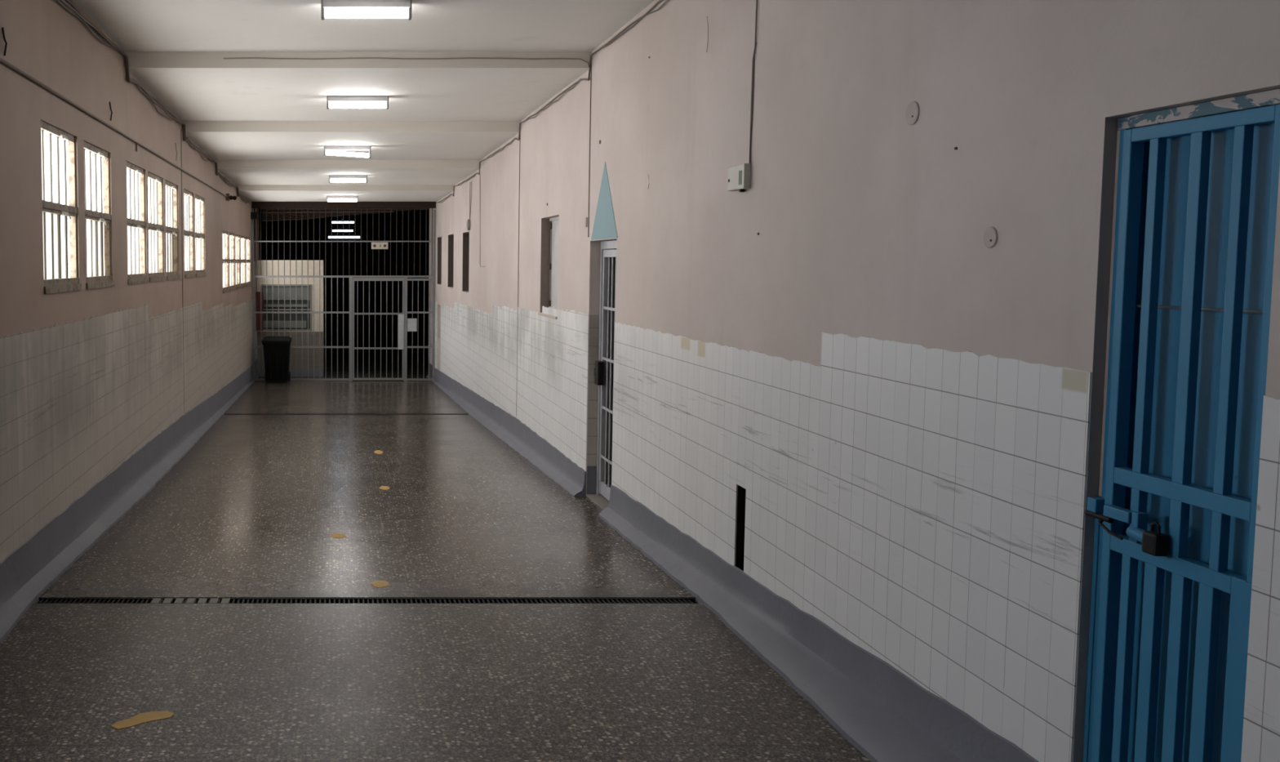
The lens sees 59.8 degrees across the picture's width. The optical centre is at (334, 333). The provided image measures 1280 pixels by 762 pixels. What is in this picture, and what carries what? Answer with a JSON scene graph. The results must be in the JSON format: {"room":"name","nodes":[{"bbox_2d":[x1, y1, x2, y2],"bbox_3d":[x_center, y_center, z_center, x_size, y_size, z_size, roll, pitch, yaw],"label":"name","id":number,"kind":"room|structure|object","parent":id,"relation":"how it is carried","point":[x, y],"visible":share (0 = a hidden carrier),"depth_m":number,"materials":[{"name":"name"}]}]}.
{"room":"prison interior","nodes":[
{"label":"prison interior","id":0,"kind":"room"},
{"bbox_2d":[0,0,257,337],"bbox_3d":[-1.810,-0.040,10.322,0.200,5.550,25.800,0,4,0],"label":"wall","id":1,"kind":"structure","parent":0,"point":[46,42],"depth_m":7.09,"materials":[{"name":"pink paint"}]},
{"bbox_2d":[1,26,7,55],"bbox_3d":[-1.699,-1.507,5.395,0.020,0.142,0.029,2,4,21],"label":"stub","id":2,"kind":"object","parent":1,"relation":"attached to","point":[2,28],"visible":1,"depth_m":5.39,"materials":[{"name":"black metal"}]},
{"bbox_2d":[40,120,81,293],"bbox_3d":[-1.731,-0.776,6.559,0.092,1.020,0.875,0,4,0],"label":"window","id":3,"kind":"structure","parent":1,"relation":"in","point":[59,218],"depth_m":6.65,"materials":[{"name":"glass"}]},
{"bbox_2d":[84,140,114,288],"bbox_3d":[-1.731,-0.849,7.607,0.092,1.020,0.875,0,4,0],"label":"window","id":4,"kind":"structure","parent":1,"relation":"in","point":[97,215],"depth_m":7.70,"materials":[{"name":"glass"}]},
{"bbox_2d":[109,101,112,120],"bbox_3d":[-1.699,-1.695,7.958,0.020,0.142,0.029,2,4,21],"label":"stub","id":5,"kind":"object","parent":1,"relation":"attached to","point":[109,101],"visible":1,"depth_m":7.96,"materials":[{"name":"black metal"}]},
{"bbox_2d":[0,57,226,196],"bbox_3d":[-1.699,-1.596,8.710,0.023,0.088,15.600,0,4,0],"label":"conduit","id":6,"kind":"object","parent":1,"relation":"attached to","point":[2,60],"visible":1,"depth_m":7.21,"materials":[{"name":"grey metal"}]},
{"bbox_2d":[0,297,257,562],"bbox_3d":[-1.708,0.560,10.263,0.004,1.779,25.600,0,4,0],"label":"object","id":7,"kind":"structure","parent":1,"relation":"attached to","point":[78,398],"depth_m":7.36,"materials":[{"name":"white tile"}]},
{"bbox_2d":[0,358,258,643],"bbox_3d":[-1.629,1.182,10.307,0.162,1.326,25.600,0,4,0],"label":"baseboard","id":8,"kind":"structure","parent":1,"relation":"attached to","point":[28,571],"depth_m":7.35,"materials":[{"name":"grey paint"}]},
{"bbox_2d":[126,161,148,284],"bbox_3d":[-1.731,-0.951,9.076,0.092,1.020,0.910,0,4,0],"label":"window","id":9,"kind":"structure","parent":1,"relation":"in","point":[136,273],"depth_m":9.18,"materials":[{"name":"glass"}]},
{"bbox_2d":[57,0,252,203],"bbox_3d":[-1.687,-2.231,11.122,0.043,0.712,20.442,0,4,0],"label":"cable bundle","id":10,"kind":"object","parent":1,"relation":"attached to","point":[73,7],"visible":1,"depth_m":8.93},
{"bbox_2d":[147,171,165,281],"bbox_3d":[-1.731,-1.020,10.069,0.092,1.020,0.900,0,4,0],"label":"window","id":11,"kind":"structure","parent":1,"relation":"in","point":[155,225],"depth_m":10.19,"materials":[{"name":"glass"}]},
{"bbox_2d":[165,180,180,279],"bbox_3d":[-1.731,-1.089,11.066,0.092,1.020,0.880,0,4,0],"label":"window","id":12,"kind":"structure","parent":1,"relation":"in","point":[172,273],"depth_m":11.22,"materials":[{"name":"glass"}]},
{"bbox_2d":[180,128,184,413],"bbox_3d":[-1.707,-0.691,11.760,0.006,3.190,0.012,0,4,0],"label":"trim","id":13,"kind":"structure","parent":1,"relation":"attached to","point":[180,129],"depth_m":11.74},
{"bbox_2d":[183,188,195,278],"bbox_3d":[-1.731,-1.177,12.343,0.092,1.020,0.860,0,4,0],"label":"window","id":14,"kind":"structure","parent":1,"relation":"in","point":[188,196],"depth_m":12.56,"materials":[{"name":"glass"}]},
{"bbox_2d":[195,194,206,276],"bbox_3d":[-1.731,-1.248,13.361,0.092,1.020,0.980,0,4,0],"label":"window","id":15,"kind":"structure","parent":1,"relation":"in","point":[199,201],"depth_m":13.55,"materials":[{"name":"glass"}]},
{"bbox_2d":[222,230,229,293],"bbox_3d":[-1.731,-1.141,16.471,0.092,0.965,0.950,0,4,0],"label":"window","id":16,"kind":"structure","parent":1,"relation":"in","point":[224,233],"depth_m":16.72,"materials":[{"name":"glass"}]},
{"bbox_2d":[226,193,236,200],"bbox_3d":[-1.626,-2.165,16.538,0.169,0.110,0.184,0,4,0],"label":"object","id":17,"kind":"object","parent":1,"relation":"attached to","point":[228,197],"visible":1,"depth_m":16.49,"materials":[{"name":"black metal"}]},
{"bbox_2d":[229,231,235,291],"bbox_3d":[-1.731,-1.212,17.508,0.092,0.965,0.950,0,4,0],"label":"window","id":18,"kind":"structure","parent":1,"relation":"in","point":[232,286],"depth_m":17.75,"materials":[{"name":"glass"}]},
{"bbox_2d":[235,233,240,289],"bbox_3d":[-1.731,-1.284,18.546,0.092,0.965,0.950,0,4,0],"label":"window","id":19,"kind":"structure","parent":1,"relation":"in","point":[237,236],"depth_m":18.79,"materials":[{"name":"glass"}]},
{"bbox_2d":[240,235,246,288],"bbox_3d":[-1.731,-1.361,19.643,0.092,0.965,1.070,0,4,0],"label":"window","id":20,"kind":"structure","parent":1,"relation":"in","point":[243,284],"depth_m":19.91,"materials":[{"name":"glass"}]},
{"bbox_2d":[245,236,251,286],"bbox_3d":[-1.731,-1.441,20.800,0.092,0.965,1.070,0,4,0],"label":"window","id":21,"kind":"structure","parent":1,"relation":"in","point":[247,239],"depth_m":21.10,"materials":[{"name":"glass"}]},
{"bbox_2d":[250,211,258,219],"bbox_3d":[-1.636,-2.426,21.451,0.152,0.150,0.145,0,4,0],"label":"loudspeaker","id":22,"kind":"object","parent":1,"relation":"attached to","point":[254,215],"visible":1,"depth_m":21.39,"materials":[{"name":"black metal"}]},
{"bbox_2d":[255,291,263,330],"bbox_3d":[-1.634,-0.501,22.826,0.148,0.840,0.188,0,4,0],"label":"upper cabinet","id":23,"kind":"object","parent":1,"relation":"attached to","point":[257,293],"visible":0.91,"depth_m":22.73,"materials":[{"name":"red paint"}]},
{"bbox_2d":[258,213,429,358],"bbox_3d":[0.000,-1.305,31.084,6.800,5.300,0.200,0,4,0],"label":"wall","id":24,"kind":"structure","parent":0,"point":[372,219],"depth_m":30.94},
{"bbox_2d":[327,218,359,244],"bbox_3d":[0.280,-3.022,30.830,0.960,0.760,0.070,0,4,0],"label":"louvred window","id":25,"kind":"structure","parent":24,"relation":"in","point":[348,224],"depth_m":30.83,"materials":[{"name":"white"}]},
{"bbox_2d":[258,208,429,213],"bbox_3d":[0.000,-3.383,26.354,6.800,0.300,9.350,0,4,0],"label":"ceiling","id":26,"kind":"structure","parent":0,"point":[416,211],"depth_m":30.16,"materials":[{"name":"black paint"}]},
{"bbox_2d":[72,0,654,201],"bbox_3d":[0.190,-2.352,9.485,4.240,0.920,24.450,0,4,0],"label":"ceiling","id":27,"kind":"structure","parent":0,"point":[267,124],"depth_m":8.79,"materials":[{"name":"white paint"}]},
{"bbox_2d":[326,195,358,201],"bbox_3d":[0.148,-2.537,19.622,0.590,0.116,0.090,0,4,0],"label":"ceiling light","id":28,"kind":"object","parent":27,"relation":"attached to","point":[331,197],"visible":1,"depth_m":19.59,"materials":[{"name":"white plastic"}]},
{"bbox_2d":[324,145,370,158],"bbox_3d":[0.163,-2.292,13.173,0.590,0.151,0.090,0,4,0],"label":"ceiling light","id":29,"kind":"object","parent":27,"relation":"attached to","point":[327,148],"visible":1,"depth_m":13.15,"materials":[{"name":"white plastic"}]},
{"bbox_2d":[328,174,367,182],"bbox_3d":[0.209,-2.397,16.173,0.590,0.116,0.090,0,4,0],"label":"ceiling light","id":30,"kind":"object","parent":27,"relation":"attached to","point":[334,178],"visible":1,"depth_m":16.15,"materials":[{"name":"white plastic"}]},
{"bbox_2d":[326,95,388,109],"bbox_3d":[0.222,-2.209,9.991,0.590,0.116,0.090,0,4,0],"label":"ceiling light","id":31,"kind":"object","parent":27,"relation":"attached to","point":[335,101],"visible":1,"depth_m":9.97,"materials":[{"name":"white plastic"}]},
{"bbox_2d":[321,0,412,19],"bbox_3d":[0.209,-2.121,6.850,0.590,0.116,0.090,0,4,0],"label":"ceiling light","id":32,"kind":"object","parent":27,"relation":"attached to","point":[334,8],"visible":1,"depth_m":6.83,"materials":[{"name":"white plastic"}]},
{"bbox_2d":[223,57,590,70],"bbox_3d":[0.591,-2.195,8.502,2.982,0.104,0.008,0,4,0],"label":"cable","id":33,"kind":"object","parent":27,"relation":"attached to","point":[236,57],"visible":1,"depth_m":8.50,"materials":[{"name":"grey plastic"}]},
{"bbox_2d":[413,358,428,368],"bbox_3d":[0.000,1.143,27.144,6.800,0.960,8.000,0,4,0],"label":"floor","id":34,"kind":"structure","parent":0,"point":[420,361],"depth_m":29.15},
{"bbox_2d":[0,357,871,761],"bbox_3d":[0.190,1.508,14.339,4.240,2.006,33.600,0,4,0],"label":"floor","id":35,"kind":"structure","parent":0,"point":[253,508],"depth_m":5.26,"materials":[{"name":"stone"}]},
{"bbox_2d":[111,711,173,728],"bbox_3d":[-0.737,1.483,4.025,0.223,0.005,0.175,0,3,0],"label":"floor mark","id":36,"kind":"structure","parent":35,"relation":"on","point":[141,717],"depth_m":4.03,"materials":[{"name":"yellow paint"}]},
{"bbox_2d":[261,336,292,382],"bbox_3d":[-1.175,0.524,21.402,0.590,0.925,0.688,0,4,0],"label":"wheelie bin","id":37,"kind":"object","parent":35,"relation":"on","point":[276,348],"visible":1,"depth_m":21.14,"materials":[{"name":"black plastic"}]},
{"bbox_2d":[257,259,324,376],"bbox_3d":[-0.974,-0.390,23.724,1.458,2.566,1.412,0,4,0],"label":"booth","id":38,"kind":"object","parent":35,"relation":"on","point":[295,318],"visible":0.8,"depth_m":23.05,"materials":[{"name":"beige paint"}]},
{"bbox_2d":[264,304,306,306],"bbox_3d":[-1.075,-0.628,23.064,0.950,0.060,0.015,0,4,0],"label":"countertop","id":39,"kind":"structure","parent":38,"relation":"on","point":[268,305],"depth_m":23.06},
{"bbox_2d":[329,533,346,537],"bbox_3d":[0.025,1.391,7.230,0.113,0.005,0.163,0,3,0],"label":"floor mark","id":40,"kind":"structure","parent":35,"relation":"on","point":[332,535],"depth_m":7.21,"materials":[{"name":"yellow paint"}]},
{"bbox_2d":[251,208,435,381],"bbox_3d":[0.190,-0.812,21.696,3.790,3.583,0.060,0,4,0],"label":"partition","id":41,"kind":"object","parent":35,"relation":"on","point":[410,324],"depth_m":21.67,"materials":[{"name":"grey paint"}]},
{"bbox_2d":[251,201,435,208],"bbox_3d":[0.193,-2.665,21.592,3.785,0.128,0.150,0,4,0],"label":"timber beam","id":42,"kind":"structure","parent":41,"relation":"on","point":[255,204],"depth_m":21.52,"materials":[{"name":"brown wood"}]},
{"bbox_2d":[253,208,255,260],"bbox_3d":[-1.655,-2.062,21.699,0.033,1.070,0.034,0,4,0],"label":"pipe","id":43,"kind":"object","parent":42,"relation":"hanging from","point":[255,208],"visible":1,"depth_m":21.68,"materials":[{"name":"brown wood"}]},
{"bbox_2d":[257,208,258,260],"bbox_3d":[-1.585,-2.062,21.699,0.043,1.070,0.044,0,4,0],"label":"pipe","id":44,"kind":"object","parent":42,"relation":"hanging from","point":[257,208],"visible":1,"depth_m":21.68,"materials":[{"name":"metal"}]},
{"bbox_2d":[262,208,428,221],"bbox_3d":[0.225,-2.482,21.755,3.450,0.267,0.037,0,4,0],"label":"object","id":45,"kind":"object","parent":41,"relation":"attached to","point":[304,211],"visible":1,"depth_m":21.74,"materials":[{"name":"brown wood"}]},
{"bbox_2d":[352,277,404,379],"bbox_3d":[0.912,-0.105,21.739,1.064,2.125,0.056,0,4,0],"label":"gate","id":46,"kind":"object","parent":41,"relation":"attached to","point":[400,315],"visible":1,"depth_m":21.72,"materials":[{"name":"grey metal"}]},
{"bbox_2d":[371,242,387,248],"bbox_3d":[0.933,-1.825,21.602,0.343,0.139,0.018,0,4,0],"label":"exit sign","id":47,"kind":"object","parent":41,"relation":"attached to","point":[374,245],"visible":1,"depth_m":21.59,"materials":[{"name":"beige plastic"}]},
{"bbox_2d":[224,413,466,414],"bbox_3d":[0.165,1.200,15.220,3.530,0.072,0.138,0,4,0],"label":"floor drain","id":48,"kind":"object","parent":35,"relation":"on","point":[224,414],"visible":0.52,"depth_m":15.27,"materials":[{"name":"black metal"}]},
{"bbox_2d":[38,597,693,603],"bbox_3d":[0.175,1.473,5.655,3.550,0.072,0.118,0,4,0],"label":"floor drain","id":49,"kind":"object","parent":35,"relation":"on","point":[43,600],"visible":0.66,"depth_m":5.70,"materials":[{"name":"black metal"}]},
{"bbox_2d":[373,449,382,453],"bbox_3d":[0.476,1.274,11.311,0.101,0.013,0.281,-1,4,-11],"label":"floor mark","id":50,"kind":"structure","parent":35,"relation":"on","point":[378,451],"depth_m":11.32,"materials":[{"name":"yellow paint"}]},
{"bbox_2d":[370,580,390,587],"bbox_3d":[0.261,1.427,5.982,0.113,0.005,0.150,0,3,0],"label":"floor mark","id":51,"kind":"structure","parent":35,"relation":"on","point":[378,584],"depth_m":5.97,"materials":[{"name":"yellow paint"}]},
{"bbox_2d":[378,485,389,489],"bbox_3d":[0.435,1.337,9.111,0.095,0.006,0.198,0,3,0],"label":"floor mark","id":52,"kind":"structure","parent":35,"relation":"on","point":[384,487],"depth_m":9.10,"materials":[{"name":"yellow paint"}]},
{"bbox_2d":[609,257,615,486],"bbox_3d":[2.795,0.382,8.221,1.010,2.700,1.350,0,4,0],"label":"wall","id":53,"kind":"structure","parent":0,"point":[615,257],"depth_m":8.79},
{"bbox_2d":[428,0,1279,761],"bbox_3d":[2.186,-0.040,10.322,0.208,5.550,25.800,0,4,0],"label":"wall","id":54,"kind":"structure","parent":0,"point":[869,222],"depth_m":4.15,"materials":[{"name":"pink paint"}]},
{"bbox_2d":[429,299,437,368],"bbox_3d":[2.088,-0.005,22.153,0.004,1.421,1.800,0,4,0],"label":"trim","id":55,"kind":"structure","parent":54,"relation":"attached to","point":[431,300],"depth_m":21.61,"materials":[{"name":"grey metal"}]},
{"bbox_2d":[437,237,441,283],"bbox_3d":[2.200,-1.463,20.849,0.219,0.943,0.800,0,4,0],"label":"window","id":56,"kind":"structure","parent":54,"relation":"in","point":[439,239],"depth_m":21.25,"materials":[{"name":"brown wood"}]},
{"bbox_2d":[448,235,453,286],"bbox_3d":[2.200,-1.314,18.824,0.219,0.955,0.900,0,4,0],"label":"window","id":57,"kind":"structure","parent":54,"relation":"in","point":[451,237],"depth_m":19.27,"materials":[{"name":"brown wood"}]},
{"bbox_2d":[462,232,469,290],"bbox_3d":[2.200,-1.147,16.671,0.219,0.950,0.820,0,4,0],"label":"window","id":58,"kind":"structure","parent":54,"relation":"in","point":[465,235],"depth_m":17.07,"materials":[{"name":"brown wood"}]},
{"bbox_2d":[466,181,471,230],"bbox_3d":[2.067,-1.968,16.068,0.045,0.740,0.279,0,4,0],"label":"junction box","id":59,"kind":"object","parent":54,"relation":"attached to","point":[468,222],"visible":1,"depth_m":16.08,"materials":[{"name":"grey metal"}]},
{"bbox_2d":[480,174,484,266],"bbox_3d":[2.085,-1.605,14.752,0.011,1.320,0.555,0,4,0],"label":"cable","id":60,"kind":"object","parent":54,"relation":"attached to","point":[480,175],"visible":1,"depth_m":14.98,"materials":[{"name":"grey plastic"}]},
{"bbox_2d":[426,363,586,496],"bbox_3d":[2.023,1.045,15.903,0.135,0.825,14.415,0,4,0],"label":"baseboard","id":61,"kind":"structure","parent":54,"relation":"attached to","point":[540,452],"depth_m":11.64,"materials":[{"name":"grey paint"}]},
{"bbox_2d":[440,302,588,471],"bbox_3d":[2.088,0.290,14.664,0.004,1.766,12.043,0,4,0],"label":"trim","id":62,"kind":"structure","parent":54,"relation":"attached to","point":[548,393],"depth_m":11.25,"materials":[{"name":"white tile"}]},
{"bbox_2d":[515,132,520,416],"bbox_3d":[2.087,-0.674,11.882,0.006,3.240,0.016,0,4,0],"label":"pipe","id":63,"kind":"structure","parent":54,"relation":"attached to","point":[520,132],"depth_m":11.85,"materials":[{"name":"beige metal"}]},
{"bbox_2d":[537,216,559,319],"bbox_3d":[2.152,-0.654,10.199,0.165,0.977,0.860,0,4,0],"label":"window","id":64,"kind":"structure","parent":54,"relation":"in","point":[546,224],"depth_m":10.58,"materials":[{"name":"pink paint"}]},
{"bbox_2d":[435,0,668,203],"bbox_3d":[2.076,-2.244,11.121,0.020,0.674,20.441,0,4,0],"label":"cable bundle","id":65,"kind":"object","parent":54,"relation":"attached to","point":[616,36],"visible":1,"depth_m":9.03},
{"bbox_2d":[583,217,587,226],"bbox_3d":[2.084,-0.928,8.682,0.012,0.080,0.070,0,4,0],"label":"wall plate","id":66,"kind":"object","parent":54,"relation":"attached to","point":[585,223],"visible":1,"depth_m":8.66,"materials":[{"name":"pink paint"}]},
{"bbox_2d":[587,63,591,236],"bbox_3d":[2.087,-1.496,8.557,0.006,1.400,0.012,0,4,0],"label":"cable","id":67,"kind":"structure","parent":54,"relation":"attached to","point":[591,64],"depth_m":8.55,"materials":[{"name":"grey plastic"}]},
{"bbox_2d":[586,466,596,493],"bbox_3d":[2.131,1.210,8.680,0.078,0.236,0.006,0,4,0],"label":"baseboard","id":68,"kind":"structure","parent":54,"relation":"attached to","point":[591,470],"depth_m":8.68,"materials":[{"name":"grey paint"}]},
{"bbox_2d":[586,314,599,494],"bbox_3d":[2.131,0.586,8.642,0.078,1.495,0.006,0,4,0],"label":"trim","id":69,"kind":"structure","parent":54,"relation":"attached to","point":[593,318],"depth_m":8.63,"materials":[{"name":"white tile"}]},
{"bbox_2d":[586,493,608,509],"bbox_3d":[2.192,1.492,8.306,0.196,0.274,0.795,0,4,0],"label":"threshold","id":70,"kind":"structure","parent":54,"relation":"attached to","point":[602,502],"depth_m":8.47,"materials":[{"name":"stone"}]},
{"bbox_2d":[591,161,617,239],"bbox_3d":[2.088,-1.034,8.098,0.003,0.596,0.796,0,4,0],"label":"triangle","id":71,"kind":"object","parent":54,"relation":"attached to","point":[604,225],"visible":1,"depth_m":8.09,"materials":[{"name":"blue paint"}]},
{"bbox_2d":[593,240,616,500],"bbox_3d":[2.178,0.326,8.224,0.095,2.119,0.793,0,4,0],"label":"gate","id":72,"kind":"object","parent":54,"relation":"attached to","point":[602,488],"visible":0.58,"depth_m":8.48,"materials":[{"name":"grey metal"}]},
{"bbox_2d":[611,321,739,565],"bbox_3d":[2.088,0.616,6.631,0.004,1.260,2.411,0,4,0],"label":"wall tiles","id":73,"kind":"structure","parent":54,"relation":"attached to","point":[676,397],"depth_m":6.31,"materials":[{"name":"white tile"}]},
{"bbox_2d":[706,16,708,52],"bbox_3d":[2.084,-1.679,5.850,0.004,0.202,0.040,1,4,7],"label":"wire hook","id":74,"kind":"object","parent":54,"relation":"attached to","point":[707,16],"visible":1,"depth_m":5.83,"materials":[{"name":"grey metal"}]},
{"bbox_2d":[727,163,751,191],"bbox_3d":[2.071,-0.795,5.363,0.039,0.140,0.224,0,4,0],"label":"junction box","id":75,"kind":"object","parent":54,"relation":"attached to","point":[739,176],"visible":1,"depth_m":5.31,"materials":[{"name":"beige plastic"}]},
{"bbox_2d":[735,484,746,570],"bbox_3d":[2.151,1.055,5.389,0.117,0.549,0.127,0,4,0],"label":"slit","id":76,"kind":"object","parent":54,"relation":"attached to","point":[741,491],"visible":0.21,"depth_m":5.44,"materials":[{"name":"black metal"}]},
{"bbox_2d":[736,349,749,488],"bbox_3d":[2.088,0.431,5.346,0.004,0.702,0.127,0,4,0],"label":"trim","id":77,"kind":"structure","parent":54,"relation":"attached to","point":[744,376],"depth_m":5.34,"materials":[{"name":"white tile"}]},
{"bbox_2d":[748,0,757,163],"bbox_3d":[2.084,-1.519,5.188,0.009,1.328,0.056,0,4,0],"label":"cable","id":78,"kind":"object","parent":54,"relation":"attached to","point":[755,42],"visible":1,"depth_m":5.22,"materials":[{"name":"black plastic"}]},
{"bbox_2d":[598,484,1038,761],"bbox_3d":[1.977,1.329,5.431,0.226,0.470,4.908,0,4,0],"label":"baseboard","id":79,"kind":"structure","parent":54,"relation":"attached to","point":[887,716],"depth_m":4.31,"materials":[{"name":"grey paint"}]},
{"bbox_2d":[743,332,1092,761],"bbox_3d":[2.088,0.668,4.113,0.004,1.316,2.366,0,4,0],"label":"wall tiles","id":80,"kind":"structure","parent":54,"relation":"attached to","point":[926,506],"depth_m":3.62,"materials":[{"name":"white tile"}]},
{"bbox_2d":[1082,88,1279,761],"bbox_3d":[2.132,0.476,2.643,0.136,2.092,0.534,0,4,0],"label":"gate","id":81,"kind":"object","parent":54,"relation":"attached to","point":[1196,185],"visible":0.94,"depth_m":2.62,"materials":[{"name":"blue metal"}]},
{"bbox_2d":[1142,520,1168,555],"bbox_3d":[2.082,0.516,2.654,0.036,0.086,0.048,0,4,0],"label":"padlock","id":82,"kind":"object","parent":81,"relation":"hanging from","point":[1154,543],"visible":1,"depth_m":2.64,"materials":[{"name":"black metal"}]},
{"bbox_2d":[1240,395,1279,761],"bbox_3d":[2.088,0.890,-0.071,0.004,1.180,4.935,0,4,0],"label":"trim","id":83,"kind":"structure","parent":54,"relation":"attached to","point":[1261,718],"depth_m":2.35,"materials":[{"name":"white tile"}]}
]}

